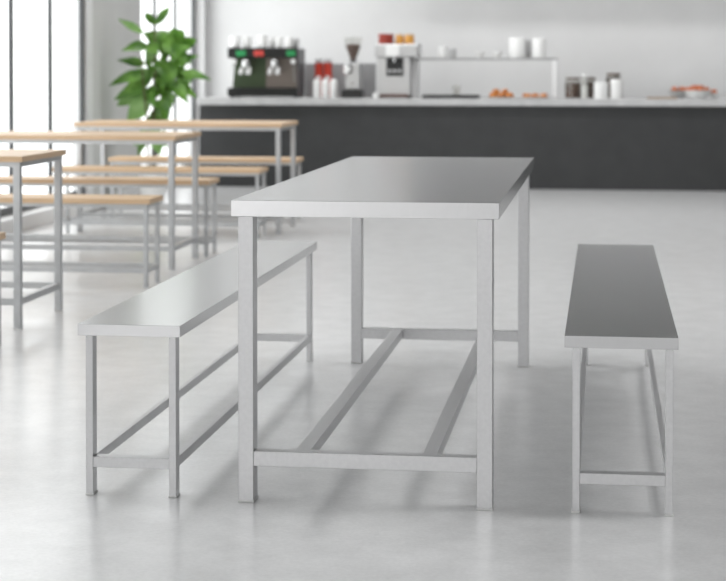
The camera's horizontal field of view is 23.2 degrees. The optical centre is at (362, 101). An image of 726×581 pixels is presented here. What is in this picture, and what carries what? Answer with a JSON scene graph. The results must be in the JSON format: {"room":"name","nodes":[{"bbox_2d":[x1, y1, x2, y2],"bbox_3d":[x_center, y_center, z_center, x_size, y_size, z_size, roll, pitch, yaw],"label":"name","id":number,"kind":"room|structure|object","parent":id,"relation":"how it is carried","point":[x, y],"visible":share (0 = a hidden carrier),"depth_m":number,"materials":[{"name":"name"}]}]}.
{"room":"eatery","nodes":[
{"label":"eatery","id":0,"kind":"room"},
{"bbox_2d":[93,0,140,194],"bbox_3d":[-2.943,-1.421,7.409,0.120,4.700,19.400,0,1,8],"label":"wall","id":1,"kind":"structure","parent":0,"point":[110,36],"depth_m":13.97,"materials":[{"name":"grey paint"}]},
{"bbox_2d":[1,0,84,216],"bbox_3d":[-2.777,-1.391,8.404,0.040,4.400,9.815,0,1,8],"label":"window","id":2,"kind":"structure","parent":1,"relation":"in","point":[8,210],"depth_m":12.50,"materials":[{"name":"grey metal"}]},
{"bbox_2d":[1,207,94,233],"bbox_3d":[-2.747,0.860,8.446,0.200,0.098,9.815,0,1,8],"label":"trim","id":3,"kind":"structure","parent":1,"relation":"attached to","point":[40,216],"depth_m":11.84,"materials":[{"name":"white paint"}]},
{"bbox_2d":[72,0,92,193],"bbox_3d":[-2.125,-1.543,13.349,0.114,4.700,0.165,0,1,8],"label":"trim","id":4,"kind":"structure","parent":1,"relation":"attached to","point":[88,4],"depth_m":13.30,"materials":[{"name":"white paint"}]},
{"bbox_2d":[107,187,138,194],"bbox_3d":[-1.958,0.755,14.178,0.012,0.070,1.397,0,1,8],"label":"baseboard","id":5,"kind":"structure","parent":1,"relation":"attached to","point":[132,191],"depth_m":14.50,"materials":[{"name":"white paint"}]},
{"bbox_2d":[153,0,194,165],"bbox_3d":[-1.759,-1.545,15.857,0.040,4.400,2.058,0,1,8],"label":"window","id":6,"kind":"structure","parent":1,"relation":"in","point":[154,1],"depth_m":16.84,"materials":[{"name":"grey metal"}]},
{"bbox_2d":[165,175,199,188],"bbox_3d":[-1.749,0.705,15.902,0.160,0.098,2.058,0,1,8],"label":"trim","id":7,"kind":"structure","parent":1,"relation":"attached to","point":[166,175],"depth_m":16.08,"materials":[{"name":"white paint"}]},
{"bbox_2d":[0,186,725,580],"bbox_3d":[0.764,0.989,7.003,7.950,0.100,19.500,0,1,8],"label":"floor","id":8,"kind":"structure","parent":0,"point":[303,524],"depth_m":5.42,"materials":[{"name":"concrete"}]},
{"bbox_2d":[0,232,5,344],"bbox_3d":[-2.067,0.724,6.811,1.340,0.437,0.265,0,1,8],"label":"bench","id":9,"kind":"object","parent":8,"relation":"on","point":[2,234],"visible":1,"depth_m":6.83,"materials":[{"name":"beige wood"}]},
{"bbox_2d":[0,149,65,329],"bbox_3d":[-2.028,0.570,7.596,1.370,0.712,0.600,0,1,8],"label":"table","id":10,"kind":"object","parent":8,"relation":"on","point":[17,159],"visible":1,"depth_m":7.48,"materials":[{"name":"grey metal"}]},
{"bbox_2d":[0,193,162,288],"bbox_3d":[-1.677,0.684,8.756,1.340,0.437,0.265,0,1,8],"label":"bench","id":11,"kind":"object","parent":8,"relation":"on","point":[28,200],"visible":0.98,"depth_m":8.62,"materials":[{"name":"grey metal"}]},
{"bbox_2d":[0,131,200,270],"bbox_3d":[-1.624,0.527,9.682,1.370,0.712,0.600,0,1,8],"label":"table","id":12,"kind":"object","parent":8,"relation":"on","point":[13,137],"visible":1,"depth_m":9.39,"materials":[{"name":"grey metal"}]},
{"bbox_2d":[0,176,218,257],"bbox_3d":[-1.509,0.655,10.141,1.340,0.437,0.265,0,1,8],"label":"bench","id":13,"kind":"object","parent":8,"relation":"on","point":[48,181],"visible":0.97,"depth_m":10.03,"materials":[{"name":"grey metal"}]},
{"bbox_2d":[109,7,210,203],"bbox_3d":[-1.541,0.032,13.775,0.816,1.532,0.423,0,1,8],"label":"potted plant","id":14,"kind":"object","parent":8,"relation":"on","point":[174,43],"visible":0.88,"depth_m":13.68,"materials":[{"name":"green plant"}]},
{"bbox_2d":[52,165,267,238],"bbox_3d":[-1.284,0.633,11.215,1.340,0.437,0.265,0,1,8],"label":"bench","id":15,"kind":"object","parent":8,"relation":"on","point":[66,169],"visible":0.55,"depth_m":11.13,"materials":[{"name":"brown wood"}]},
{"bbox_2d":[74,120,297,234],"bbox_3d":[-1.154,0.486,11.646,1.370,0.712,0.600,0,1,8],"label":"table","id":16,"kind":"object","parent":8,"relation":"on","point":[102,125],"visible":0.77,"depth_m":11.43,"materials":[{"name":"grey metal"}]},
{"bbox_2d":[78,241,316,497],"bbox_3d":[-0.444,0.753,5.482,0.263,0.433,2.126,0,1,8],"label":"bench","id":17,"kind":"object","parent":8,"relation":"on","point":[179,304],"visible":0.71,"depth_m":4.80,"materials":[{"name":"metal"}]},
{"bbox_2d":[108,156,302,218],"bbox_3d":[-1.101,0.608,12.401,1.340,0.437,0.265,0,1,8],"label":"bench","id":18,"kind":"object","parent":8,"relation":"on","point":[202,160],"visible":0.38,"depth_m":12.31,"materials":[{"name":"grey metal"}]},
{"bbox_2d":[231,156,533,510],"bbox_3d":[0.145,0.597,5.376,0.661,0.750,2.125,0,1,8],"label":"dining table","id":19,"kind":"object","parent":8,"relation":"on","point":[356,188],"visible":1,"depth_m":4.40,"materials":[{"name":"metal"}]},
{"bbox_2d":[197,97,725,190],"bbox_3d":[2.130,0.364,15.646,7.185,0.790,0.740,0,1,8],"label":"counter","id":20,"kind":"object","parent":8,"relation":"on","point":[679,144],"depth_m":15.43,"materials":[{"name":"concrete"}]},
{"bbox_2d":[227,48,304,97],"bbox_3d":[-0.878,-0.264,16.023,0.653,0.451,0.363,0,1,8],"label":"espresso machine","id":21,"kind":"object","parent":20,"relation":"on","point":[257,72],"visible":1,"depth_m":15.93,"materials":[{"name":"black metal"}]},
{"bbox_2d":[230,37,240,47],"bbox_3d":[-1.149,-0.539,15.967,0.114,0.100,0.098,1,1,29],"label":"cup","id":22,"kind":"object","parent":21,"relation":"on","point":[234,41],"visible":1,"depth_m":15.93,"materials":[{"name":"white ceramic"}]},
{"bbox_2d":[242,37,251,47],"bbox_3d":[-1.047,-0.539,15.983,0.086,0.100,0.101,0,1,7],"label":"cup","id":23,"kind":"object","parent":21,"relation":"on","point":[246,41],"visible":1,"depth_m":15.94,"materials":[{"name":"white ceramic"}]},
{"bbox_2d":[227,88,296,96],"bbox_3d":[-0.899,-0.088,15.935,0.635,0.078,0.130,0,1,8],"label":"drip tray","id":24,"kind":"object","parent":21,"relation":"on","point":[232,92],"depth_m":15.87,"materials":[{"name":"black metal"}]},
{"bbox_2d":[258,35,267,47],"bbox_3d":[-0.912,-0.544,15.940,0.103,0.110,0.088,1,1,26],"label":"cup","id":25,"kind":"object","parent":21,"relation":"on","point":[262,39],"visible":1,"depth_m":15.90,"materials":[{"name":"white ceramic"}]},
{"bbox_2d":[268,38,275,47],"bbox_3d":[-0.825,-0.535,16.023,0.068,0.090,0.082,0,1,6],"label":"cup","id":26,"kind":"object","parent":21,"relation":"on","point":[271,41],"visible":1,"depth_m":15.99,"materials":[{"name":"white ceramic"}]},
{"bbox_2d":[276,37,282,47],"bbox_3d":[-0.751,-0.536,15.932,0.068,0.095,0.082,0,1,6],"label":"cup","id":27,"kind":"object","parent":21,"relation":"on","point":[279,40],"visible":1,"depth_m":15.90,"materials":[{"name":"white ceramic"}]},
{"bbox_2d":[286,37,292,47],"bbox_3d":[-0.661,-0.534,15.900,0.066,0.092,0.079,0,1,5],"label":"cup","id":28,"kind":"object","parent":21,"relation":"on","point":[289,40],"visible":1,"depth_m":15.87,"materials":[{"name":"white ceramic"}]},
{"bbox_2d":[293,39,298,47],"bbox_3d":[-0.605,-0.529,15.953,0.060,0.080,0.073,0,1,5],"label":"cup","id":29,"kind":"object","parent":21,"relation":"on","point":[295,41],"visible":1,"depth_m":15.92,"materials":[{"name":"grey ceramic"}]},
{"bbox_2d":[313,79,320,97],"bbox_3d":[-0.416,-0.121,15.893,0.069,0.171,0.069,0,1,8],"label":"bottle","id":30,"kind":"object","parent":20,"relation":"on","point":[316,83],"visible":1,"depth_m":15.87,"materials":[{"name":"white plastic"}]},
{"bbox_2d":[314,59,322,97],"bbox_3d":[-0.399,-0.212,16.031,0.083,0.348,0.083,0,1,8],"label":"bottle","id":31,"kind":"object","parent":20,"relation":"on","point":[318,63],"visible":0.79,"depth_m":16.00,"materials":[{"name":"red paint"}]},
{"bbox_2d":[321,79,328,97],"bbox_3d":[-0.339,-0.121,15.883,0.069,0.171,0.069,0,1,8],"label":"bottle","id":32,"kind":"object","parent":20,"relation":"on","point":[325,83],"visible":1,"depth_m":15.85,"materials":[{"name":"white plastic"}]},
{"bbox_2d":[323,59,332,97],"bbox_3d":[-0.318,-0.212,16.019,0.083,0.348,0.083,0,1,8],"label":"bottle","id":33,"kind":"object","parent":20,"relation":"on","point":[327,63],"visible":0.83,"depth_m":15.99,"materials":[{"name":"red paint"}]},
{"bbox_2d":[330,79,337,97],"bbox_3d":[-0.262,-0.121,15.872,0.069,0.171,0.069,0,1,8],"label":"bottle","id":34,"kind":"object","parent":20,"relation":"on","point":[333,83],"visible":1,"depth_m":15.85,"materials":[{"name":"white plastic"}]},
{"bbox_2d":[305,63,375,96],"bbox_3d":[-0.205,-0.197,16.196,0.654,0.310,0.020,0,1,8],"label":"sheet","id":35,"kind":"object","parent":20,"relation":"on","point":[369,69],"visible":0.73,"depth_m":16.19,"materials":[{"name":"grey"}]},
{"bbox_2d":[341,44,363,97],"bbox_3d":[-0.093,-0.312,15.858,0.178,0.554,0.254,0,1,8],"label":"coffee grinder","id":36,"kind":"object","parent":20,"relation":"on","point":[353,70],"visible":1,"depth_m":15.81,"materials":[{"name":"silver metal"}]},
{"bbox_2d":[373,93,378,98],"bbox_3d":[0.116,-0.055,15.606,0.054,0.050,0.066,0,1,-13],"label":"cup","id":37,"kind":"object","parent":20,"relation":"on","point":[375,95],"visible":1,"depth_m":15.58,"materials":[{"name":"white ceramic"}]},
{"bbox_2d":[375,44,421,97],"bbox_3d":[0.319,-0.277,15.886,0.386,0.483,0.370,0,1,8],"label":"coffee brewer","id":38,"kind":"object","parent":20,"relation":"on","point":[394,61],"visible":0.91,"depth_m":15.75,"materials":[{"name":"grey metal"}]},
{"bbox_2d":[378,34,393,43],"bbox_3d":[0.207,-0.566,15.910,0.140,0.094,0.140,0,1,8],"label":"tin","id":39,"kind":"object","parent":38,"relation":"on","point":[383,38],"visible":0.85,"depth_m":15.85,"materials":[{"name":"red metal"}]},
{"bbox_2d":[380,94,408,96],"bbox_3d":[0.278,-0.054,15.739,0.256,0.027,0.060,0,1,8],"label":"drip tray","id":40,"kind":"object","parent":38,"relation":"on","point":[381,95],"depth_m":15.71,"materials":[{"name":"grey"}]},
{"bbox_2d":[395,34,403,43],"bbox_3d":[0.330,-0.565,15.893,0.076,0.092,0.076,0,1,8],"label":"jar","id":41,"kind":"object","parent":38,"relation":"on","point":[399,38],"visible":0.91,"depth_m":15.86,"materials":[{"name":"orange glass"}]},
{"bbox_2d":[404,34,413,43],"bbox_3d":[0.417,-0.565,15.882,0.090,0.092,0.090,0,1,8],"label":"jar","id":42,"kind":"object","parent":38,"relation":"on","point":[408,38],"visible":0.91,"depth_m":15.85,"materials":[{"name":"orange glass"}]},
{"bbox_2d":[422,95,480,97],"bbox_3d":[0.790,-0.047,15.761,0.500,0.028,0.280,0,1,8],"label":"serving tray","id":43,"kind":"object","parent":20,"relation":"on","point":[423,96],"visible":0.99,"depth_m":15.62,"materials":[{"name":"silver metal"}]},
{"bbox_2d":[197,97,725,105],"bbox_3d":[2.130,-0.001,15.639,7.185,0.060,0.740,0,1,8],"label":"countertop","id":44,"kind":"structure","parent":20,"relation":"on","point":[483,101],"depth_m":15.47,"materials":[{"name":"stone"}]},
{"bbox_2d":[412,58,557,97],"bbox_3d":[1.096,-0.216,15.877,1.298,0.360,0.220,0,1,8],"label":"shelf","id":45,"kind":"object","parent":20,"relation":"on","point":[415,61],"visible":0.98,"depth_m":15.78,"materials":[{"name":"grey metal"}]},
{"bbox_2d":[438,47,446,57],"bbox_3d":[0.717,-0.447,15.924,0.088,0.100,0.088,0,1,8],"label":"cup","id":46,"kind":"object","parent":45,"relation":"on","point":[442,51],"visible":1,"depth_m":15.89,"materials":[{"name":"white ceramic"}]},
{"bbox_2d":[449,49,455,57],"bbox_3d":[0.805,-0.439,15.948,0.068,0.082,0.082,-1,1,-26],"label":"cup","id":47,"kind":"object","parent":45,"relation":"on","point":[452,52],"visible":1,"depth_m":15.91,"materials":[{"name":"grey ceramic"}]},
{"bbox_2d":[475,52,483,57],"bbox_3d":[1.048,-0.424,15.879,0.092,0.055,0.092,0,1,8],"label":"bowl","id":48,"kind":"object","parent":45,"relation":"on","point":[478,54],"visible":1,"depth_m":15.85,"materials":[{"name":"white ceramic"}]},
{"bbox_2d":[492,51,501,57],"bbox_3d":[1.204,-0.425,15.858,0.096,0.058,0.096,0,1,8],"label":"bowl","id":49,"kind":"object","parent":45,"relation":"on","point":[496,54],"visible":1,"depth_m":15.83,"materials":[{"name":"white ceramic"}]},
{"bbox_2d":[509,38,525,57],"bbox_3d":[1.381,-0.484,15.832,0.153,0.177,0.153,0,1,8],"label":"canister","id":50,"kind":"object","parent":45,"relation":"on","point":[516,45],"visible":1,"depth_m":15.77,"materials":[{"name":"white ceramic"}]},
{"bbox_2d":[525,40,530,57],"bbox_3d":[1.483,-0.477,15.909,0.061,0.160,0.061,0,1,8],"label":"canister","id":51,"kind":"object","parent":45,"relation":"on","point":[527,42],"visible":1,"depth_m":15.88,"materials":[{"name":"grey"}]},
{"bbox_2d":[532,39,545,57],"bbox_3d":[1.575,-0.480,15.796,0.122,0.171,0.122,0,1,8],"label":"canister","id":52,"kind":"object","parent":45,"relation":"on","point":[538,45],"visible":1,"depth_m":15.74,"materials":[{"name":"white ceramic"}]},
{"bbox_2d":[489,97,513,98],"bbox_3d":[1.227,-0.038,15.650,0.250,0.015,0.250,0,1,8],"label":"plate","id":53,"kind":"object","parent":20,"relation":"on","point":[489,97],"visible":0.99,"depth_m":15.57,"materials":[{"name":"white ceramic"}]},
{"bbox_2d":[489,92,496,96],"bbox_3d":[1.154,-0.061,15.660,0.072,0.045,0.064,0,1,8],"label":"pastry","id":54,"kind":"object","parent":53,"relation":"on","point":[492,94],"visible":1,"depth_m":15.64,"materials":[{"name":"orange food"}]},
{"bbox_2d":[506,92,513,96],"bbox_3d":[1.301,-0.061,15.641,0.064,0.045,0.072,0,1,-17],"label":"pastry","id":55,"kind":"object","parent":53,"relation":"on","point":[509,94],"visible":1,"depth_m":15.62,"materials":[{"name":"orange food"}]},
{"bbox_2d":[523,97,548,98],"bbox_3d":[1.524,-0.037,15.610,0.260,0.015,0.260,0,1,8],"label":"plate","id":56,"kind":"object","parent":20,"relation":"on","point":[523,97],"visible":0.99,"depth_m":15.53,"materials":[{"name":"white ceramic"}]},
{"bbox_2d":[565,77,580,97],"bbox_3d":[1.863,-0.123,15.663,0.144,0.185,0.144,0,1,8],"label":"jar","id":57,"kind":"object","parent":20,"relation":"on","point":[572,89],"visible":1,"depth_m":15.61,"materials":[{"name":"clear glass"}]},
{"bbox_2d":[581,74,587,97],"bbox_3d":[1.959,-0.139,15.599,0.064,0.219,0.064,0,1,8],"label":"jar","id":58,"kind":"object","parent":20,"relation":"on","point":[584,88],"visible":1,"depth_m":15.57,"materials":[{"name":"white glass"}]},
{"bbox_2d":[587,77,594,97],"bbox_3d":[2.030,-0.125,15.691,0.080,0.187,0.080,0,1,8],"label":"jar","id":59,"kind":"object","parent":20,"relation":"on","point":[590,84],"visible":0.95,"depth_m":15.66,"materials":[{"name":"clear glass"}]},
{"bbox_2d":[594,82,607,98],"bbox_3d":[2.088,-0.100,15.491,0.126,0.146,0.126,0,1,8],"label":"canister","id":60,"kind":"object","parent":20,"relation":"on","point":[600,88],"visible":1,"depth_m":15.44,"materials":[{"name":"white ceramic"}]},
{"bbox_2d":[606,73,620,97],"bbox_3d":[2.232,-0.144,15.733,0.140,0.223,0.140,0,1,8],"label":"jar","id":61,"kind":"object","parent":20,"relation":"on","point":[608,74],"visible":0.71,"depth_m":15.69,"materials":[{"name":"clear glass"}]},
{"bbox_2d":[610,79,622,98],"bbox_3d":[2.223,-0.112,15.473,0.112,0.171,0.112,0,1,8],"label":"canister","id":62,"kind":"object","parent":20,"relation":"on","point":[616,85],"visible":1,"depth_m":15.43,"materials":[{"name":"white ceramic"}]},
{"bbox_2d":[647,97,676,98],"bbox_3d":[2.617,-0.034,15.461,0.260,0.014,0.200,0,1,8],"label":"chopping board","id":63,"kind":"object","parent":20,"relation":"on","point":[647,97],"visible":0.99,"depth_m":15.36,"materials":[{"name":"beige wood"}]},
{"bbox_2d":[668,90,685,97],"bbox_3d":[2.797,-0.066,15.658,0.176,0.070,0.176,0,1,8],"label":"fruit bowl","id":64,"kind":"object","parent":20,"relation":"on","point":[679,94],"visible":0.76,"depth_m":15.60,"materials":[{"name":"grey"}]},
{"bbox_2d":[684,90,710,98],"bbox_3d":[2.920,-0.064,15.419,0.236,0.075,0.236,0,1,8],"label":"fruit bowl","id":65,"kind":"object","parent":20,"relation":"on","point":[692,94],"visible":1,"depth_m":15.34,"materials":[{"name":"white ceramic"}]},
{"bbox_2d":[710,93,719,98],"bbox_3d":[3.088,-0.053,15.497,0.090,0.050,0.090,0,1,8],"label":"fruit bowl","id":66,"kind":"object","parent":20,"relation":"on","point":[713,95],"visible":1,"depth_m":15.47,"materials":[{"name":"white ceramic"}]},
{"bbox_2d":[564,244,678,516],"bbox_3d":[0.770,0.757,5.340,0.271,0.431,2.204,0,1,8],"label":"bench","id":67,"kind":"object","parent":8,"relation":"on","point":[619,300],"visible":1,"depth_m":4.59,"materials":[{"name":"metal"}]},
{"bbox_2d":[207,0,725,97],"bbox_3d":[2.177,-1.610,16.558,7.750,4.700,0.120,0,1,8],"label":"wall","id":68,"kind":"structure","parent":0,"point":[655,46],"depth_m":16.64,"materials":[{"name":"white paint"}]},
{"bbox_2d":[187,0,206,165],"bbox_3d":[-1.595,-1.618,16.947,0.170,4.700,0.130,0,1,8],"label":"trim","id":69,"kind":"structure","parent":68,"relation":"attached to","point":[200,5],"depth_m":16.91,"materials":[{"name":"white paint"}]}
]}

